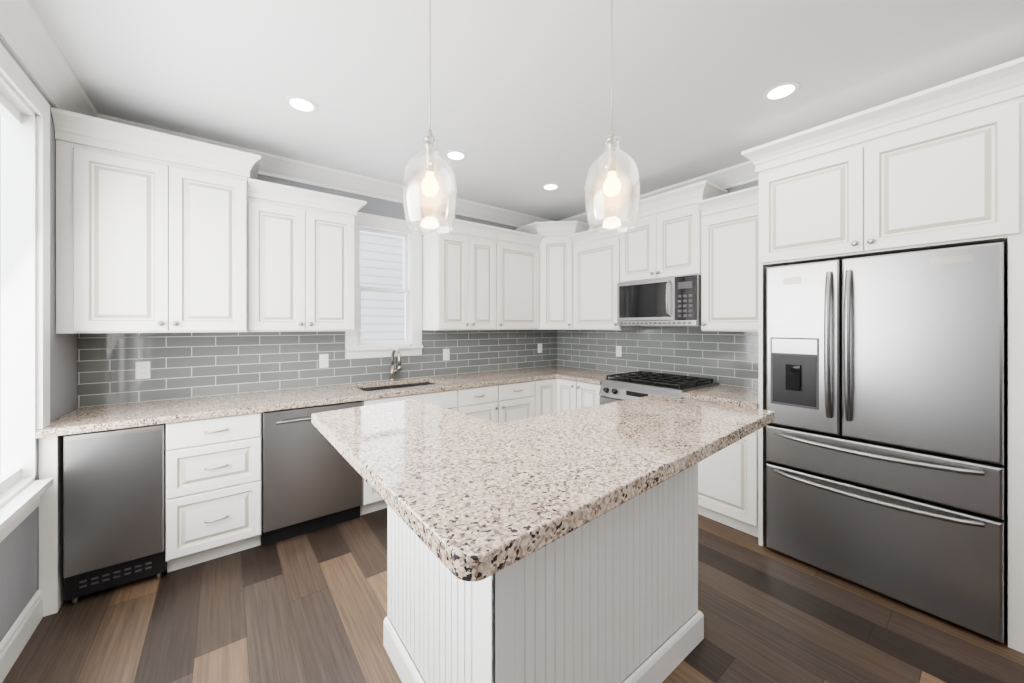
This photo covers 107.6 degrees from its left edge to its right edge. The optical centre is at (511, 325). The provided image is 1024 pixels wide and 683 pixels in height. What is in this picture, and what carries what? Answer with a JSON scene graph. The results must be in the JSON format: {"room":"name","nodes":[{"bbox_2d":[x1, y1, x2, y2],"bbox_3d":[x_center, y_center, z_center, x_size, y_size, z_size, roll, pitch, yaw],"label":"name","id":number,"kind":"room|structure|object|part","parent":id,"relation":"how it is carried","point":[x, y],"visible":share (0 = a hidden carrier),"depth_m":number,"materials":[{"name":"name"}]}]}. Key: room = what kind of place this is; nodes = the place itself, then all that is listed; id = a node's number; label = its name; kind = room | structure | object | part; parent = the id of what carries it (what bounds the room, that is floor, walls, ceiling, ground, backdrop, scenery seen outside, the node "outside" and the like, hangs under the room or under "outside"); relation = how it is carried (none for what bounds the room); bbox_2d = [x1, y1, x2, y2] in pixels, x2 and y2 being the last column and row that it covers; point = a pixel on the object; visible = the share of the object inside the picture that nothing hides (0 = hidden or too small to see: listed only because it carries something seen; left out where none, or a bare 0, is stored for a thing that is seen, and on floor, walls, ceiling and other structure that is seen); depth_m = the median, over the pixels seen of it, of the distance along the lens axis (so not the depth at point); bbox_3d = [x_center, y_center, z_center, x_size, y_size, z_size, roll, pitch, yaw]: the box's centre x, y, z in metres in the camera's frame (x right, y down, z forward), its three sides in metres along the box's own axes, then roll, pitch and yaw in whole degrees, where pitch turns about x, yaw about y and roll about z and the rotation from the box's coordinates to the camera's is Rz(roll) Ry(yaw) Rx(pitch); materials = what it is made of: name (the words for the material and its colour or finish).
{"room":"kitchen","nodes":[
{"label":"kitchen","id":0,"kind":"room"},
{"bbox_2d":[0,38,76,641],"bbox_3d":[-0.403,0.060,-0.769,0.150,2.700,7.600,0,0,-37],"label":"wall","id":1,"kind":"structure","parent":0,"point":[18,566],"depth_m":1.78,"materials":[{"name":"grey paint"}]},
{"bbox_2d":[0,590,42,682],"bbox_3d":[-0.150,1.340,-0.962,0.016,0.140,6.986,0,0,-37],"label":"baseboard","id":2,"kind":"structure","parent":1,"relation":"attached to","point":[14,641],"depth_m":1.59,"materials":[{"name":"white paint"}]},
{"bbox_2d":[0,43,52,542],"bbox_3d":[-1.641,-0.130,0.934,0.160,1.950,2.320,0,0,-37],"label":"window","id":3,"kind":"structure","parent":1,"relation":"in","point":[25,256],"depth_m":1.75,"materials":[{"name":"white paint"}]},
{"bbox_2d":[0,0,99,117],"bbox_3d":[-0.302,-1.222,-0.692,0.104,0.135,7.600,0,0,-37],"label":"crown molding","id":4,"kind":"structure","parent":1,"relation":"attached to","point":[26,37],"depth_m":1.69,"materials":[{"name":"white paint"}]},
{"bbox_2d":[77,144,518,407],"bbox_3d":[-1.088,0.060,3.590,4.370,2.700,0.150,0,0,-37],"label":"wall","id":5,"kind":"structure","parent":0,"point":[381,207],"depth_m":3.40,"materials":[{"name":"grey paint"}]},
{"bbox_2d":[51,107,260,333],"bbox_3d":[-2.157,-0.545,2.387,0.903,1.170,0.452,0,0,-37],"label":"upper cabinet","id":6,"kind":"object","parent":5,"relation":"attached to","point":[157,243],"visible":1,"depth_m":2.19,"materials":[{"name":"white paint"}]},
{"bbox_2d":[247,178,366,331],"bbox_3d":[-1.567,-0.470,2.872,0.765,1.020,0.402,0,0,-37],"label":"upper cabinet","id":7,"kind":"object","parent":5,"relation":"attached to","point":[300,267],"visible":1,"depth_m":2.70,"materials":[{"name":"white paint"}]},
{"bbox_2d":[77,330,556,406],"bbox_3d":[-1.039,0.269,3.526,4.066,0.454,0.008,0,0,-37],"label":"backsplash","id":8,"kind":"structure","parent":5,"relation":"attached to","point":[191,364],"depth_m":2.84,"materials":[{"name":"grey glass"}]},
{"bbox_2d":[135,361,149,378],"bbox_3d":[-2.418,0.290,2.456,0.070,0.114,0.007,0,0,-37],"label":"electrical outlet","id":9,"kind":"object","parent":8,"relation":"attached to","point":[142,370],"visible":1,"depth_m":2.45,"materials":[{"name":"white plastic"}]},
{"bbox_2d":[319,354,328,367],"bbox_3d":[-1.561,0.290,3.114,0.070,0.114,0.007,0,0,-37],"label":"electrical outlet","id":10,"kind":"object","parent":8,"relation":"attached to","point":[323,360],"visible":1,"depth_m":3.11,"materials":[{"name":"white plastic"}]},
{"bbox_2d":[443,349,449,359],"bbox_3d":[-0.665,0.290,3.802,0.070,0.114,0.007,0,0,-37],"label":"electrical outlet","id":11,"kind":"object","parent":8,"relation":"attached to","point":[446,354],"visible":1,"depth_m":3.80,"materials":[{"name":"white plastic"}]},
{"bbox_2d":[538,343,541,352],"bbox_3d":[0.343,0.270,4.575,0.070,0.114,0.007,0,0,-37],"label":"electrical outlet","id":12,"kind":"object","parent":8,"relation":"attached to","point":[539,347],"visible":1,"depth_m":4.57,"materials":[{"name":"white plastic"}]},
{"bbox_2d":[100,114,552,226],"bbox_3d":[-1.007,-1.222,3.492,3.840,0.135,0.104,0,0,-37],"label":"crown molding","id":13,"kind":"structure","parent":5,"relation":"attached to","point":[271,165],"depth_m":3.20,"materials":[{"name":"white paint"}]},
{"bbox_2d":[345,212,422,358],"bbox_3d":[-1.177,-0.357,3.458,0.696,1.281,0.150,0,0,-37],"label":"window","id":14,"kind":"structure","parent":5,"relation":"in","point":[410,345],"depth_m":3.52,"materials":[{"name":"white paint"}]},
{"bbox_2d":[416,214,499,329],"bbox_3d":[-0.527,-0.470,3.670,0.720,1.020,0.402,0,0,-37],"label":"upper cabinet","id":15,"kind":"object","parent":5,"relation":"attached to","point":[458,280],"visible":0.85,"depth_m":3.54,"materials":[{"name":"white paint"}]},
{"bbox_2d":[496,228,542,329],"bbox_3d":[-0.014,-0.470,4.063,0.568,1.020,0.402,0,0,-37],"label":"upper cabinet","id":16,"kind":"object","parent":5,"relation":"attached to","point":[517,283],"visible":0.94,"depth_m":3.93,"materials":[{"name":"white paint"}]},
{"bbox_2d":[516,220,597,329],"bbox_3d":[0.508,-0.545,4.284,0.670,1.170,0.670,0,0,-37],"label":"upper cabinet","id":17,"kind":"object","parent":5,"relation":"attached to","point":[556,279],"visible":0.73,"depth_m":4.09,"materials":[{"name":"white paint"}]},
{"bbox_3d":[0.483,-0.466,4.084,0.336,0.992,0.049,0,0,7],"label":"door","id":18,"kind":"part","parent":17,"relation":"part of","materials":[{"name":"white paint"}]},
{"bbox_3d":[0.507,-1.060,4.274,0.657,0.140,0.657,0,0,-38],"label":"crown","id":19,"kind":"part","parent":17,"relation":"part of","materials":[{"name":"white paint"}]},
{"bbox_2d":[2,508,1023,682],"bbox_3d":[1.271,1.460,0.515,4.370,0.100,7.900,0,0,-37],"label":"floor","id":20,"kind":"structure","parent":0,"point":[310,607],"depth_m":1.75,"materials":[{"name":"wood"}]},
{"bbox_2d":[38,435,64,616],"bbox_3d":[-2.445,0.972,2.067,0.060,0.876,0.610,0,0,-37],"label":"cabinet filler","id":21,"kind":"object","parent":20,"relation":"on","point":[51,583],"visible":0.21,"depth_m":1.83,"materials":[{"name":"white paint"}]},
{"bbox_2d":[63,423,166,603],"bbox_3d":[-2.253,0.974,2.203,0.373,0.872,0.628,0,0,-37],"label":"refrigerator","id":22,"kind":"object","parent":20,"relation":"on","point":[114,507],"visible":0.98,"depth_m":1.95,"materials":[{"name":"silver metal"}]},
{"bbox_2d":[166,412,261,572],"bbox_3d":[-1.917,0.972,2.439,0.445,0.876,0.662,0,0,-37],"label":"drawers","id":23,"kind":"object","parent":20,"relation":"on","point":[213,488],"visible":0.98,"depth_m":2.20,"materials":[{"name":"white paint"}]},
{"bbox_2d":[261,401,361,545],"bbox_3d":[-1.494,0.974,2.756,0.606,0.872,0.674,0,0,-37],"label":"dishwasher","id":24,"kind":"object","parent":20,"relation":"on","point":[311,478],"visible":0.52,"depth_m":2.48,"materials":[{"name":"silver metal"}]},
{"bbox_2d":[360,383,457,515],"bbox_3d":[-0.948,0.972,3.185,0.778,0.876,0.659,0,0,-37],"label":"base cabinet","id":25,"kind":"object","parent":20,"relation":"on","point":[372,500],"visible":0.12,"depth_m":2.88,"materials":[{"name":"white paint"}]},
{"bbox_2d":[457,385,497,422],"bbox_3d":[-0.471,0.972,3.549,0.418,0.876,0.662,0,0,-37],"label":"base cabinet","id":26,"kind":"object","parent":20,"relation":"on","point":[480,402],"visible":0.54,"depth_m":3.32,"materials":[{"name":"white paint"}]},
{"bbox_2d":[497,380,534,423],"bbox_3d":[-0.127,0.972,3.813,0.444,0.876,0.662,0,0,-37],"label":"base cabinet","id":27,"kind":"object","parent":20,"relation":"on","point":[516,401],"visible":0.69,"depth_m":3.57,"materials":[{"name":"white paint"}]},
{"bbox_2d":[383,463,703,682],"bbox_3d":[0.133,0.895,1.554,1.330,1.030,1.014,0,0,-37],"label":"kitchen island","id":28,"kind":"object","parent":20,"relation":"on","point":[610,596],"visible":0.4,"depth_m":1.32,"materials":[{"name":"white paint"}]},
{"bbox_2d":[312,395,774,581],"bbox_3d":[0.146,0.360,1.463,1.476,0.040,1.206,0,0,-37],"label":"island countertop","id":29,"kind":"structure","parent":28,"relation":"on","point":[466,497],"depth_m":0.95,"materials":[{"name":"stone"}]},
{"bbox_2d":[534,378,577,416],"bbox_3d":[0.488,0.972,4.127,0.912,0.876,0.912,0,0,-37],"label":"base cabinet","id":30,"kind":"object","parent":20,"relation":"on","point":[554,395],"visible":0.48,"depth_m":3.79,"materials":[{"name":"white paint"}]},
{"bbox_2d":[35,365,584,437],"bbox_3d":[-0.843,0.515,3.270,4.066,0.038,0.651,0,0,-37],"label":"countertop","id":31,"kind":"structure","parent":30,"relation":"on","point":[78,420],"depth_m":2.50,"materials":[{"name":"stone"}]},
{"bbox_2d":[389,348,400,380],"bbox_3d":[-1.020,0.347,3.372,0.108,0.298,0.214,0,0,-37],"label":"faucet","id":32,"kind":"object","parent":31,"relation":"on","point":[392,374],"visible":1,"depth_m":3.40,"materials":[{"name":"silver metal"}]},
{"bbox_2d":[361,382,433,390],"bbox_3d":[-0.956,0.622,3.212,0.724,0.176,0.414,0,0,-37],"label":"sink basin","id":33,"kind":"object","parent":31,"relation":"in","point":[395,386],"visible":0.06,"depth_m":3.39,"materials":[{"name":"silver metal"}]},
{"bbox_2d":[555,369,620,384],"bbox_3d":[0.873,0.515,3.819,0.676,0.038,0.567,0,0,-37],"label":"countertop","id":34,"kind":"structure","parent":30,"relation":"on","point":[592,376],"depth_m":3.78,"materials":[{"name":"stone"}]},
{"bbox_2d":[576,381,600,408],"bbox_3d":[0.958,0.972,3.721,0.659,0.876,0.302,0,0,-37],"label":"base cabinet","id":35,"kind":"object","parent":20,"relation":"on","point":[588,395],"visible":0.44,"depth_m":3.55,"materials":[{"name":"white paint"}]},
{"bbox_2d":[599,371,718,404],"bbox_3d":[1.250,0.929,3.272,0.724,0.962,0.754,0,0,-37],"label":"range","id":36,"kind":"object","parent":20,"relation":"on","point":[627,386],"visible":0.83,"depth_m":3.19,"materials":[{"name":"silver metal"}]},
{"bbox_2d":[683,398,757,536],"bbox_3d":[1.667,0.972,2.796,0.662,0.876,0.498,0,0,-37],"label":"base cabinet","id":37,"kind":"object","parent":20,"relation":"on","point":[727,485],"visible":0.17,"depth_m":2.54,"materials":[{"name":"white paint"}]},
{"bbox_2d":[681,384,757,408],"bbox_3d":[1.673,0.515,2.799,0.648,0.038,0.501,0,0,-37],"label":"countertop","id":38,"kind":"structure","parent":37,"relation":"on","point":[746,397],"depth_m":2.72,"materials":[{"name":"stone"}]},
{"bbox_2d":[742,57,1023,652],"bbox_3d":[2.115,0.140,2.183,0.697,2.540,1.156,0,0,-37],"label":"surround","id":39,"kind":"object","parent":20,"relation":"on","point":[954,181],"visible":0.96,"depth_m":1.85,"materials":[{"name":"white paint"}]},
{"bbox_2d":[766,242,1003,642],"bbox_3d":[2.100,0.520,2.172,0.734,1.780,0.908,0,0,-37],"label":"refrigerator","id":40,"kind":"object","parent":20,"relation":"on","point":[885,427],"visible":1,"depth_m":1.90,"materials":[{"name":"silver metal"}]},
{"bbox_2d":[31,0,1023,220],"bbox_3d":[1.271,-1.340,0.515,4.370,0.100,7.900,0,0,-37],"label":"ceiling","id":41,"kind":"structure","parent":0,"point":[520,103],"depth_m":1.91,"materials":[{"name":"white paint"}]},
{"bbox_2d":[285,95,317,112],"bbox_3d":[-1.224,-1.287,2.181,0.172,0.006,0.172,0,0,-37],"label":"recessed light","id":42,"kind":"object","parent":41,"relation":"in","point":[301,104],"visible":1,"depth_m":2.17,"materials":[{"name":"white paint"}]},
{"bbox_2d":[402,0,456,232],"bbox_3d":[-0.302,-0.826,1.381,0.197,0.929,0.197,0,0,-37],"label":"pendant light","id":43,"kind":"object","parent":41,"relation":"hanging from","point":[429,185],"visible":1,"depth_m":1.36,"materials":[{"name":"clear glass"}]},
{"bbox_2d":[444,150,466,160],"bbox_3d":[-0.425,-1.287,2.832,0.172,0.006,0.172,0,0,-37],"label":"recessed light","id":44,"kind":"object","parent":41,"relation":"in","point":[457,155],"visible":1,"depth_m":2.82,"materials":[{"name":"white paint"}]},
{"bbox_2d":[542,183,559,189],"bbox_3d":[0.358,-1.287,3.470,0.172,0.006,0.172,0,0,-37],"label":"recessed light","id":45,"kind":"object","parent":41,"relation":"in","point":[551,186],"visible":1,"depth_m":3.45,"materials":[{"name":"white paint"}]},
{"bbox_2d":[585,0,639,233],"bbox_3d":[0.368,-0.826,1.380,0.197,0.929,0.197,0,0,-37],"label":"pendant light","id":46,"kind":"object","parent":41,"relation":"hanging from","point":[612,186],"visible":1,"depth_m":1.36,"materials":[{"name":"clear glass"}]},
{"bbox_2d":[762,81,800,100],"bbox_3d":[1.478,-1.287,2.061,0.172,0.006,0.172,0,0,-37],"label":"recessed light","id":47,"kind":"object","parent":41,"relation":"in","point":[781,91],"visible":1,"depth_m":2.05,"materials":[{"name":"white paint"}]},
{"bbox_2d":[562,181,1005,585],"bbox_3d":[2.945,0.060,1.800,0.150,2.700,7.600,0,0,-37],"label":"wall","id":48,"kind":"structure","parent":0,"point":[743,186],"depth_m":2.03,"materials":[{"name":"grey paint"}]},
{"bbox_2d":[570,223,640,329],"bbox_3d":[0.965,-0.470,3.923,0.402,1.020,0.598,0,0,-37],"label":"upper cabinet","id":49,"kind":"object","parent":48,"relation":"attached to","point":[596,269],"visible":0.77,"depth_m":3.81,"materials":[{"name":"white paint"}]},
{"bbox_2d":[557,326,757,388],"bbox_3d":[1.330,0.249,3.771,0.008,0.494,2.460,0,0,-37],"label":"backsplash","id":50,"kind":"structure","parent":48,"relation":"attached to","point":[730,358],"depth_m":3.55,"materials":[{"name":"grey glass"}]},
{"bbox_2d":[616,346,621,356],"bbox_3d":[1.139,0.270,4.006,0.007,0.114,0.070,0,0,-37],"label":"electrical outlet","id":51,"kind":"object","parent":50,"relation":"attached to","point":[618,351],"visible":1,"depth_m":4.00,"materials":[{"name":"white plastic"}]},
{"bbox_2d":[610,180,727,282],"bbox_3d":[1.382,-0.770,3.380,0.402,0.720,0.912,0,0,-37],"label":"upper cabinet","id":52,"kind":"object","parent":48,"relation":"attached to","point":[655,243],"visible":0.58,"depth_m":3.22,"materials":[{"name":"white paint"}]},
{"bbox_2d":[617,275,700,325],"bbox_3d":[1.356,-0.204,3.353,0.457,0.405,0.754,0,0,-37],"label":"microwave","id":53,"kind":"object","parent":52,"relation":"attached to","point":[673,301],"visible":0.96,"depth_m":3.19,"materials":[{"name":"silver metal"}]},
{"bbox_2d":[697,186,758,331],"bbox_3d":[1.766,-0.470,2.880,0.402,1.020,0.488,0,0,-37],"label":"upper cabinet","id":54,"kind":"object","parent":48,"relation":"attached to","point":[729,268],"visible":0.62,"depth_m":2.81,"materials":[{"name":"white paint"}]},
{"bbox_2d":[560,97,1018,224],"bbox_3d":[2.844,-1.222,1.722,0.104,0.135,7.600,0,0,-37],"label":"crown molding","id":55,"kind":"structure","parent":48,"relation":"attached to","point":[743,173],"depth_m":3.16,"materials":[{"name":"white paint"}]},
{"label":"outside","id":56,"kind":"structure","parent":0,"visible":0},
{"bbox_2d":[360,232,404,341],"bbox_3d":[-2.263,-0.590,4.875,3.500,4.000,0.020,0,0,-37],"label":"siding","id":57,"kind":"object","parent":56,"point":[392,259],"depth_m":5.21,"materials":[{"name":"white plastic"}]}
]}

